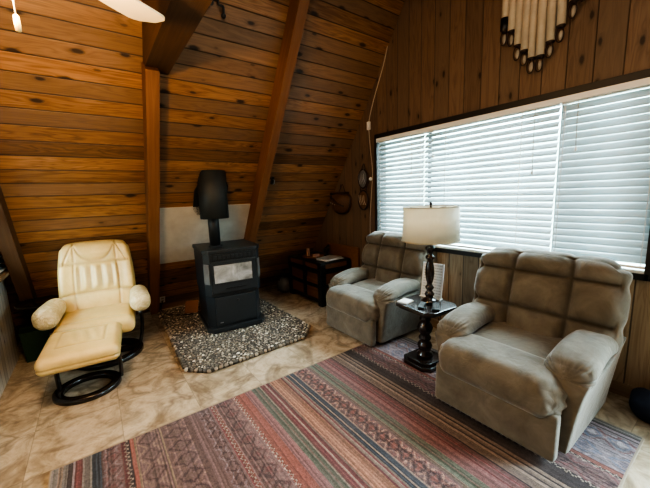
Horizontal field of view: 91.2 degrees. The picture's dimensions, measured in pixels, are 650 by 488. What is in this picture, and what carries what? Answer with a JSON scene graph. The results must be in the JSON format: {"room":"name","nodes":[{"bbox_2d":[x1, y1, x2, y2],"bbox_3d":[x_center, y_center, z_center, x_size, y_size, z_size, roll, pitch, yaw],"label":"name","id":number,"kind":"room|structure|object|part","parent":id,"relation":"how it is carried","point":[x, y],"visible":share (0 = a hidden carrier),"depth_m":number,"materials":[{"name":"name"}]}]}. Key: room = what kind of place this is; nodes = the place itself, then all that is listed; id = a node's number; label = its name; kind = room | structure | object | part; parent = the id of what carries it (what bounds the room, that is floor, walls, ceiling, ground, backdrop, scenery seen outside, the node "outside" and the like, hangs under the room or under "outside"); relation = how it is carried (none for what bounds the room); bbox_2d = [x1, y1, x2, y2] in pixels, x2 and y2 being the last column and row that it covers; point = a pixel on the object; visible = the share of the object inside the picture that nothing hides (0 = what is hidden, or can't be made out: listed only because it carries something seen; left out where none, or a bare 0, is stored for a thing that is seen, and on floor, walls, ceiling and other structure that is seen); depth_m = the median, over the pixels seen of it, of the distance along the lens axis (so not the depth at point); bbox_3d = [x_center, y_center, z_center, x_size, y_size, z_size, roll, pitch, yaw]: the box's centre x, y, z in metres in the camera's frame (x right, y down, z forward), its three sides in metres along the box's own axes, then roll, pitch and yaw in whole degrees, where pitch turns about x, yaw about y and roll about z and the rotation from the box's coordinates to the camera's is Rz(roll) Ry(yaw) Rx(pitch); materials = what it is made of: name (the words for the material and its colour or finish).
{"room":"living room","nodes":[
{"label":"living room","id":0,"kind":"room"},
{"bbox_2d":[0,280,18,397],"bbox_3d":[-2.350,0.798,2.119,0.060,0.842,2.200,-8,11,-35],"label":"wall","id":1,"kind":"structure","parent":0,"point":[9,354],"depth_m":2.79,"materials":[{"name":"brown wood"}]},
{"bbox_2d":[12,319,19,346],"bbox_3d":[-1.364,-1.223,0.151,0.140,5.366,7.198,-8,11,-35],"label":"wall","id":2,"kind":"structure","parent":0,"point":[15,328],"depth_m":3.34,"materials":[{"name":"brown wood"}]},
{"bbox_2d":[0,255,6,272],"bbox_3d":[-2.440,0.060,2.189,0.048,0.501,1.662,-8,11,-35],"label":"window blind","id":3,"kind":"object","parent":2,"relation":"attached to","point":[2,267],"visible":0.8,"depth_m":2.79,"materials":[{"name":"white plastic"}]},
{"bbox_2d":[0,270,8,282],"bbox_3d":[-2.469,0.052,2.111,0.235,0.635,1.780,-8,11,-35],"label":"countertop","id":4,"kind":"structure","parent":2,"relation":"in","point":[5,273],"depth_m":2.73,"materials":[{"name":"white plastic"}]},
{"bbox_2d":[0,0,404,332],"bbox_3d":[-0.931,-1.670,2.717,3.827,5.433,3.699,-8,11,-35],"label":"wall","id":5,"kind":"structure","parent":0,"point":[72,169],"depth_m":2.91,"materials":[{"name":"brown wood"}]},
{"bbox_2d":[0,186,37,325],"bbox_3d":[-2.183,-1.364,1.711,0.100,5.173,3.544,-8,11,-35],"label":"trim","id":6,"kind":"structure","parent":5,"relation":"attached to","point":[10,248],"depth_m":2.78,"materials":[{"name":"brown wood"}]},
{"bbox_2d":[13,0,164,31],"bbox_3d":[-1.139,-1.965,0.906,1.022,2.487,1.022,-6,10,-25],"label":"ceiling fan","id":7,"kind":"object","parent":5,"relation":"hanging from","point":[133,9],"visible":1,"depth_m":1.53,"materials":[{"name":"white metal"}]},
{"bbox_3d":[-1.072,-0.768,1.109,0.019,0.056,0.018,-8,11,-35],"label":"chain knob","id":8,"kind":"part","parent":7,"relation":"part of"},
{"bbox_3d":[-0.969,-1.118,1.428,0.227,0.052,0.500,1,9,20],"label":"blade","id":9,"kind":"part","parent":7,"relation":"part of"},
{"bbox_2d":[141,62,159,314],"bbox_3d":[-1.773,-0.262,3.276,0.100,2.489,1.744,-8,11,-35],"label":"trim","id":10,"kind":"structure","parent":5,"relation":"attached to","point":[150,76],"depth_m":2.91,"materials":[{"name":"brown wood"}]},
{"bbox_2d":[141,0,212,74],"bbox_3d":[-0.242,-1.373,0.996,0.180,0.395,3.865,-8,11,-35],"label":"trim","id":11,"kind":"structure","parent":5,"relation":"attached to","point":[163,42],"depth_m":1.98,"materials":[{"name":"brown wood"}]},
{"bbox_2d":[160,204,249,263],"bbox_3d":[-1.445,-0.127,3.842,1.040,0.670,0.454,-8,11,-35],"label":"shield","id":12,"kind":"object","parent":5,"relation":"attached to","point":[180,227],"visible":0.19,"depth_m":3.75,"materials":[{"name":"grey metal"}]},
{"bbox_2d":[193,170,228,219],"bbox_3d":[-1.241,-0.539,3.506,0.370,0.510,0.381,-8,11,-35],"label":"flue shroud","id":13,"kind":"object","parent":5,"relation":"attached to","point":[210,193],"visible":1,"depth_m":3.36,"materials":[{"name":"black metal"}]},
{"bbox_3d":[-1.269,-0.537,3.546,0.370,0.500,0.009,-8,45,-35],"label":"backing plate","id":14,"kind":"part","parent":13,"relation":"part of","materials":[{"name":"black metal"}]},
{"bbox_2d":[209,0,225,18],"bbox_3d":[-0.842,-1.864,2.443,0.075,0.175,0.189,6,12,43],"label":"ornament","id":15,"kind":"object","parent":5,"relation":"attached to","point":[223,15],"visible":0.69,"depth_m":2.48,"materials":[{"name":"black metal"}]},
{"bbox_2d":[244,0,309,242],"bbox_3d":[-0.378,-1.628,3.001,0.096,5.173,3.544,-8,11,-35],"label":"trim","id":16,"kind":"structure","parent":5,"relation":"attached to","point":[298,9],"depth_m":3.15,"materials":[{"name":"brown wood"}]},
{"bbox_2d":[0,285,649,487],"bbox_3d":[0.254,1.253,1.657,4.027,0.100,7.598,-8,11,-35],"label":"floor","id":17,"kind":"structure","parent":0,"point":[38,436],"depth_m":2.38,"materials":[{"name":"beige tile"}]},
{"bbox_2d":[18,325,49,362],"bbox_3d":[-2.773,0.945,3.062,0.216,0.292,0.216,-10,12,-41],"label":"waste bin","id":18,"kind":"object","parent":17,"relation":"on","point":[33,340],"visible":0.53,"depth_m":2.98,"materials":[{"name":"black plastic"}]},
{"bbox_2d":[14,295,58,309],"bbox_3d":[-2.662,0.812,3.027,0.355,0.558,0.355,-2,9,-1],"label":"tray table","id":19,"kind":"object","parent":17,"relation":"on","point":[34,303],"visible":0.44,"depth_m":2.95,"materials":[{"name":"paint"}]},
{"bbox_2d":[34,322,123,405],"bbox_3d":[-1.832,0.918,2.447,0.486,0.467,0.521,-7,10,-29],"label":"footstool","id":20,"kind":"object","parent":17,"relation":"on","point":[63,351],"visible":1,"depth_m":2.33,"materials":[{"name":"leather"}]},
{"bbox_2d":[34,322,122,376],"bbox_3d":[-1.832,0.769,2.414,0.486,0.163,0.500,-7,10,-29],"label":"cushion","id":21,"kind":"object","parent":20,"relation":"on","point":[63,351],"depth_m":2.28,"materials":[{"name":"beige leather"}]},
{"bbox_2d":[31,239,150,370],"bbox_3d":[-2.122,0.532,2.989,0.849,1.085,0.685,-7,10,-28],"label":"leather armchair","id":22,"kind":"object","parent":17,"relation":"on","point":[97,285],"visible":0.94,"depth_m":2.98,"materials":[{"name":"leather"}]},
{"bbox_2d":[52,303,135,333],"bbox_3d":[-2.094,0.695,2.943,0.590,0.201,0.540,-7,10,-28],"label":"seat cushion","id":23,"kind":"object","parent":22,"relation":"on","point":[82,316],"depth_m":2.84,"materials":[{"name":"beige leather"}]},
{"bbox_3d":[-2.219,0.332,3.113,0.616,0.721,0.329,-7,10,-28],"label":"backrest","id":24,"kind":"part","parent":22,"relation":"part of","materials":[{"name":"beige leather"}]},
{"bbox_2d":[157,298,309,373],"bbox_3d":[-1.124,0.912,3.712,1.361,0.040,1.933,-8,11,-35],"label":"hearth pad","id":25,"kind":"object","parent":17,"relation":"on","point":[197,350],"visible":0.68,"depth_m":3.26,"materials":[{"name":"stone"}]},
{"bbox_2d":[185,300,198,313],"bbox_3d":[-1.686,0.793,4.029,0.160,0.136,0.100,-4,9,-11],"label":"leaning board","id":26,"kind":"object","parent":25,"relation":"on","point":[192,306],"visible":0.86,"depth_m":4.02,"materials":[{"name":"brown wood"}]},
{"bbox_2d":[192,219,264,333],"bbox_3d":[-1.121,0.213,3.657,0.640,1.360,0.684,-7,10,-30],"label":"stove","id":27,"kind":"object","parent":25,"relation":"on","point":[227,272],"visible":0.99,"depth_m":3.42,"materials":[{"name":"black metal"}]},
{"bbox_3d":[-1.133,0.029,3.636,0.625,0.045,0.659,-7,10,-30],"label":"plate","id":28,"kind":"part","parent":27,"relation":"part of","materials":[{"name":"black metal"}]},
{"bbox_3d":[-0.966,0.298,3.366,0.425,0.214,0.010,-7,10,-30],"label":"window trim","id":29,"kind":"part","parent":27,"relation":"part of","materials":[{"name":"glass"}]},
{"bbox_3d":[-0.963,0.333,3.392,0.485,0.343,0.027,-7,10,-30],"label":"door","id":30,"kind":"part","parent":27,"relation":"part of","materials":[{"name":"black metal"}]},
{"bbox_3d":[-0.960,0.698,3.462,0.430,0.300,0.024,-7,10,-30],"label":"ash door","id":31,"kind":"part","parent":27,"relation":"part of","materials":[{"name":"black metal"}]},
{"bbox_2d":[277,273,289,292],"bbox_3d":[-0.627,0.588,4.896,0.230,0.286,0.228,-8,11,-35],"label":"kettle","id":32,"kind":"object","parent":17,"relation":"on","point":[283,284],"visible":0.91,"depth_m":4.82,"materials":[{"name":"black metal"}]},
{"bbox_2d":[288,251,350,306],"bbox_3d":[-0.088,0.471,4.564,0.545,0.580,0.872,-8,11,-35],"label":"trunk","id":33,"kind":"object","parent":17,"relation":"on","point":[309,278],"visible":0.84,"depth_m":4.30,"materials":[{"name":"brown wood"}]},
{"bbox_2d":[302,254,323,258],"bbox_3d":[-0.170,0.173,4.535,0.310,0.020,0.310,-8,11,-35],"label":"wooden tray","id":34,"kind":"object","parent":33,"relation":"on","point":[305,255],"visible":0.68,"depth_m":4.51,"materials":[{"name":"brown wood"}]},
{"bbox_3d":[-0.095,0.230,4.551,0.507,0.100,0.827,-8,11,-35],"label":"lid","id":35,"kind":"part","parent":33,"relation":"part of","materials":[{"name":"black paint"}]},
{"bbox_2d":[323,244,329,255],"bbox_3d":[0.020,0.093,4.583,0.083,0.151,0.184,2,10,24],"label":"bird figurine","id":36,"kind":"object","parent":33,"relation":"on","point":[326,249],"visible":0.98,"depth_m":4.57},
{"bbox_3d":[0.063,0.202,4.336,0.302,0.008,0.212,-10,12,-43],"label":"magazine","id":37,"kind":"object","parent":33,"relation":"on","visible":0},
{"bbox_3d":[0.078,0.194,4.331,0.302,0.008,0.212,-7,10,-29],"label":"magazine","id":38,"kind":"object","parent":37,"relation":"on","visible":0},
{"bbox_2d":[316,255,341,260],"bbox_3d":[0.055,0.185,4.335,0.212,0.008,0.302,5,11,38],"label":"magazine","id":39,"kind":"object","parent":38,"relation":"on","point":[328,257],"visible":1,"depth_m":4.32,"materials":[{"name":"white paper"}]},
{"bbox_2d":[327,242,359,267],"bbox_3d":[0.255,0.376,4.574,0.024,0.735,0.700,-8,11,-35],"label":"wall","id":40,"kind":"structure","parent":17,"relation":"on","point":[351,252],"depth_m":4.44,"materials":[{"name":"brown wood"}]},
{"bbox_2d":[47,335,644,487],"bbox_3d":[0.163,1.180,1.783,2.758,0.010,1.887,-8,11,-35],"label":"area rug","id":41,"kind":"object","parent":17,"relation":"on","point":[361,416],"visible":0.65,"depth_m":1.83,"materials":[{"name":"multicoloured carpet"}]},
{"bbox_2d":[326,231,426,345],"bbox_3d":[0.534,0.408,3.386,0.908,0.999,0.907,-8,11,-35],"label":"recliner","id":42,"kind":"object","parent":41,"relation":"on","point":[361,301],"visible":0.83,"depth_m":3.19,"materials":[{"name":"grey fabric"}]},
{"bbox_3d":[0.370,0.587,3.734,0.700,0.479,0.169,-8,11,-35],"label":"panel","id":43,"kind":"part","parent":42,"relation":"part of","materials":[{"name":"grey fabric"}]},
{"bbox_3d":[0.241,0.790,3.221,0.086,0.261,0.710,-8,11,-35],"label":"panel","id":44,"kind":"part","parent":42,"relation":"part of","materials":[{"name":"beige fabric"}]},
{"bbox_2d":[351,278,385,291],"bbox_3d":[0.520,0.548,3.394,0.564,0.240,0.570,-8,11,-35],"label":"seat cushion","id":45,"kind":"object","parent":42,"relation":"on","point":[358,284],"depth_m":3.41,"materials":[{"name":"beige fabric"}]},
{"bbox_3d":[0.755,0.220,3.524,0.346,0.686,0.907,-8,11,-35],"label":"backrest","id":46,"kind":"part","parent":42,"relation":"part of","materials":[{"name":"grey fabric"}]},
{"bbox_3d":[0.790,0.661,3.162,0.700,0.479,0.169,-8,11,-35],"label":"panel","id":47,"kind":"part","parent":42,"relation":"part of","materials":[{"name":"beige fabric"}]},
{"bbox_2d":[396,294,456,372],"bbox_3d":[0.840,0.747,2.676,0.370,0.524,0.410,-7,10,-31],"label":"pedestal table","id":48,"kind":"object","parent":41,"relation":"on","point":[423,359],"visible":0.93,"depth_m":2.62,"materials":[{"name":"brown wood"}]},
{"bbox_2d":[397,298,413,304],"bbox_3d":[0.676,0.481,2.677,0.110,0.012,0.100,-10,12,-43],"label":"stack","id":49,"kind":"object","parent":48,"relation":"on","point":[404,300],"visible":1,"depth_m":2.66,"materials":[{"name":"white paper"}]},
{"bbox_2d":[418,301,425,308],"bbox_3d":[0.784,0.491,2.564,0.048,0.020,0.150,2,10,26],"label":"remote control","id":50,"kind":"object","parent":48,"relation":"on","point":[422,304],"visible":1,"depth_m":2.53,"materials":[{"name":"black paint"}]},
{"bbox_2d":[401,202,460,304],"bbox_3d":[0.854,0.074,2.587,0.455,0.832,0.455,-8,11,-35],"label":"table lamp","id":51,"kind":"object","parent":48,"relation":"on","point":[430,225],"visible":0.99,"depth_m":2.39,"materials":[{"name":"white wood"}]},
{"bbox_3d":[0.846,-0.163,2.550,0.444,0.272,0.444,-8,11,-35],"label":"lamp shade","id":52,"kind":"part","parent":51,"relation":"part of","materials":[{"name":"beige fabric"}]},
{"bbox_3d":[0.851,-0.031,2.571,0.455,0.008,0.455,-8,11,-35],"label":"shade trim","id":53,"kind":"part","parent":51,"relation":"part of","materials":[{"name":"beige fabric"}]},
{"bbox_3d":[0.841,-0.295,2.530,0.435,0.008,0.435,-8,11,-35],"label":"shade trim","id":54,"kind":"part","parent":51,"relation":"part of","materials":[{"name":"white fabric"}]},
{"bbox_2d":[419,262,444,299],"bbox_3d":[0.922,0.316,2.750,0.070,0.297,0.196,-10,12,-41],"label":"holder","id":55,"kind":"object","parent":48,"relation":"on","point":[437,283],"visible":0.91,"depth_m":2.73,"materials":[{"name":"white paper"}]},
{"bbox_2d":[432,302,439,310],"bbox_3d":[0.877,0.494,2.521,0.056,0.020,0.170,1,9,19],"label":"remote control","id":56,"kind":"object","parent":48,"relation":"on","point":[435,306],"visible":1,"depth_m":2.49,"materials":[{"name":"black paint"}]},
{"bbox_2d":[434,247,632,461],"bbox_3d":[1.276,0.583,2.080,0.908,0.999,0.907,-8,11,-35],"label":"recliner","id":57,"kind":"object","parent":41,"relation":"on","point":[533,357],"visible":1,"depth_m":1.91,"materials":[{"name":"grey fabric"}]},
{"bbox_3d":[1.112,0.763,2.428,0.700,0.479,0.169,-8,11,-35],"label":"panel","id":58,"kind":"part","parent":57,"relation":"part of","materials":[{"name":"beige fabric"}]},
{"bbox_3d":[0.983,0.966,1.915,0.086,0.261,0.710,-8,11,-35],"label":"panel","id":59,"kind":"part","parent":57,"relation":"part of","materials":[{"name":"beige fabric"}]},
{"bbox_2d":[473,322,561,358],"bbox_3d":[1.262,0.724,2.088,0.564,0.240,0.570,-8,11,-35],"label":"seat cushion","id":60,"kind":"object","parent":57,"relation":"on","point":[508,339],"depth_m":2.04,"materials":[{"name":"beige fabric"}]},
{"bbox_3d":[1.497,0.396,2.218,0.346,0.686,0.907,-8,11,-35],"label":"backrest","id":61,"kind":"part","parent":57,"relation":"part of","materials":[{"name":"beige fabric"}]},
{"bbox_3d":[1.532,0.837,1.856,0.700,0.479,0.169,-8,11,-35],"label":"panel","id":62,"kind":"part","parent":57,"relation":"part of","materials":[{"name":"beige fabric"}]},
{"bbox_2d":[629,387,649,423],"bbox_3d":[2.107,1.006,1.916,0.240,0.192,0.393,-10,12,-40],"label":"cloth bag","id":63,"kind":"object","parent":17,"relation":"on","point":[639,401],"visible":1,"depth_m":1.97,"materials":[{"name":"black fabric"}]},
{"bbox_2d":[312,0,649,389],"bbox_3d":[1.675,-1.668,2.322,0.152,5.366,7.198,-8,11,-35],"label":"wall","id":64,"kind":"structure","parent":0,"point":[444,58],"depth_m":2.81,"materials":[{"name":"brown wood"}]},
{"bbox_2d":[330,184,351,213],"bbox_3d":[0.188,-0.610,4.373,0.154,0.414,0.410,-8,11,-35],"label":"basket","id":65,"kind":"object","parent":64,"relation":"hanging from","point":[341,202],"visible":1,"depth_m":4.30,"materials":[{"name":"brown wicker"}]},
{"bbox_2d":[358,163,368,209],"bbox_3d":[0.478,-0.717,4.018,0.071,0.586,0.191,-7,10,-29],"label":"wall ornament","id":66,"kind":"object","parent":64,"relation":"hanging from","point":[363,199],"visible":1,"depth_m":4.00,"materials":[{"name":"brown wood"}]},
{"bbox_2d":[367,46,387,233],"bbox_3d":[0.616,-1.106,3.759,0.055,2.292,0.345,-8,11,-35],"label":"power cord","id":67,"kind":"object","parent":64,"relation":"attached to","point":[368,122],"visible":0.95,"depth_m":3.84,"materials":[{"name":"white plastic"}]},
{"bbox_2d":[367,121,370,129],"bbox_3d":[0.526,-1.426,3.840,0.026,0.095,0.045,-8,11,-35],"label":"switch","id":68,"kind":"object","parent":67,"relation":"attached to","point":[368,123],"depth_m":3.83,"materials":[{"name":"white plastic"}]},
{"bbox_2d":[374,68,649,281],"bbox_3d":[1.373,-0.533,2.923,0.135,1.294,2.433,-8,11,-35],"label":"window","id":69,"kind":"structure","parent":64,"relation":"in","point":[638,274],"depth_m":2.61,"materials":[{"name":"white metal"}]},
{"bbox_2d":[378,133,425,232],"bbox_3d":[0.845,-0.621,3.584,0.073,1.164,0.638,-8,11,-35],"label":"window blind","id":70,"kind":"object","parent":69,"relation":"attached to","point":[387,213],"visible":0.77,"depth_m":3.59,"materials":[{"name":"white plastic"}]},
{"bbox_3d":[0.916,-0.959,3.366,0.006,0.390,0.008,-8,11,-35],"label":"pull cord","id":71,"kind":"part","parent":70,"relation":"part of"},
{"bbox_2d":[424,103,561,250],"bbox_3d":[1.381,-0.527,2.852,0.073,1.164,1.162,-8,11,-35],"label":"window blind","id":72,"kind":"object","parent":69,"relation":"attached to","point":[504,211],"visible":0.81,"depth_m":2.71,"materials":[{"name":"white plastic"}]},
{"bbox_3d":[1.408,0.037,2.945,0.044,0.020,1.162,-8,11,-35],"label":"rail","id":73,"kind":"part","parent":72,"relation":"part of","materials":[{"name":"white plastic"}]},
{"bbox_3d":[1.601,-0.800,2.440,0.006,0.470,0.008,-8,11,-35],"label":"pull cord","id":74,"kind":"part","parent":72,"relation":"part of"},
{"bbox_2d":[376,77,649,142],"bbox_3d":[1.292,-1.091,2.793,0.008,0.042,2.347,-8,11,-35],"label":"blind valance","id":75,"kind":"object","parent":69,"relation":"attached to","point":[645,81],"visible":1,"depth_m":2.40,"materials":[{"name":"white plastic"}]},
{"bbox_3d":[1.379,0.058,3.004,0.090,0.018,2.355,-8,11,-35],"label":"sill","id":76,"kind":"part","parent":69,"relation":"part of","materials":[{"name":"white plastic"}]},
{"bbox_2d":[552,85,649,269],"bbox_3d":[1.885,-0.438,2.164,0.073,1.164,0.529,-8,11,-35],"label":"window blind","id":77,"kind":"object","parent":69,"relation":"attached to","point":[608,216],"visible":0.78,"depth_m":2.15,"materials":[{"name":"white plastic"}]},
{"bbox_3d":[1.755,-0.841,2.214,0.006,0.330,0.008,-8,11,-35],"label":"pull cord","id":78,"kind":"part","parent":77,"relation":"part of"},
{"bbox_3d":[1.912,0.126,2.257,0.044,0.020,0.529,-8,11,-35],"label":"rail","id":79,"kind":"part","parent":77,"relation":"part of","materials":[{"name":"white plastic"}]},
{"bbox_2d":[430,318,635,398],"bbox_3d":[1.054,0.828,3.572,0.021,0.093,4.819,-8,11,-35],"label":"baseboard","id":80,"kind":"structure","parent":64,"relation":"attached to","point":[617,387],"depth_m":2.21,"materials":[{"name":"brown wood"}]},
{"bbox_2d":[500,0,584,73],"bbox_3d":[1.561,-1.747,2.295,0.064,0.961,0.566,-8,11,-35],"label":"wall ornament","id":81,"kind":"object","parent":64,"relation":"hanging from","point":[534,23],"depth_m":2.34,"materials":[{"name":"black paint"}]}
]}

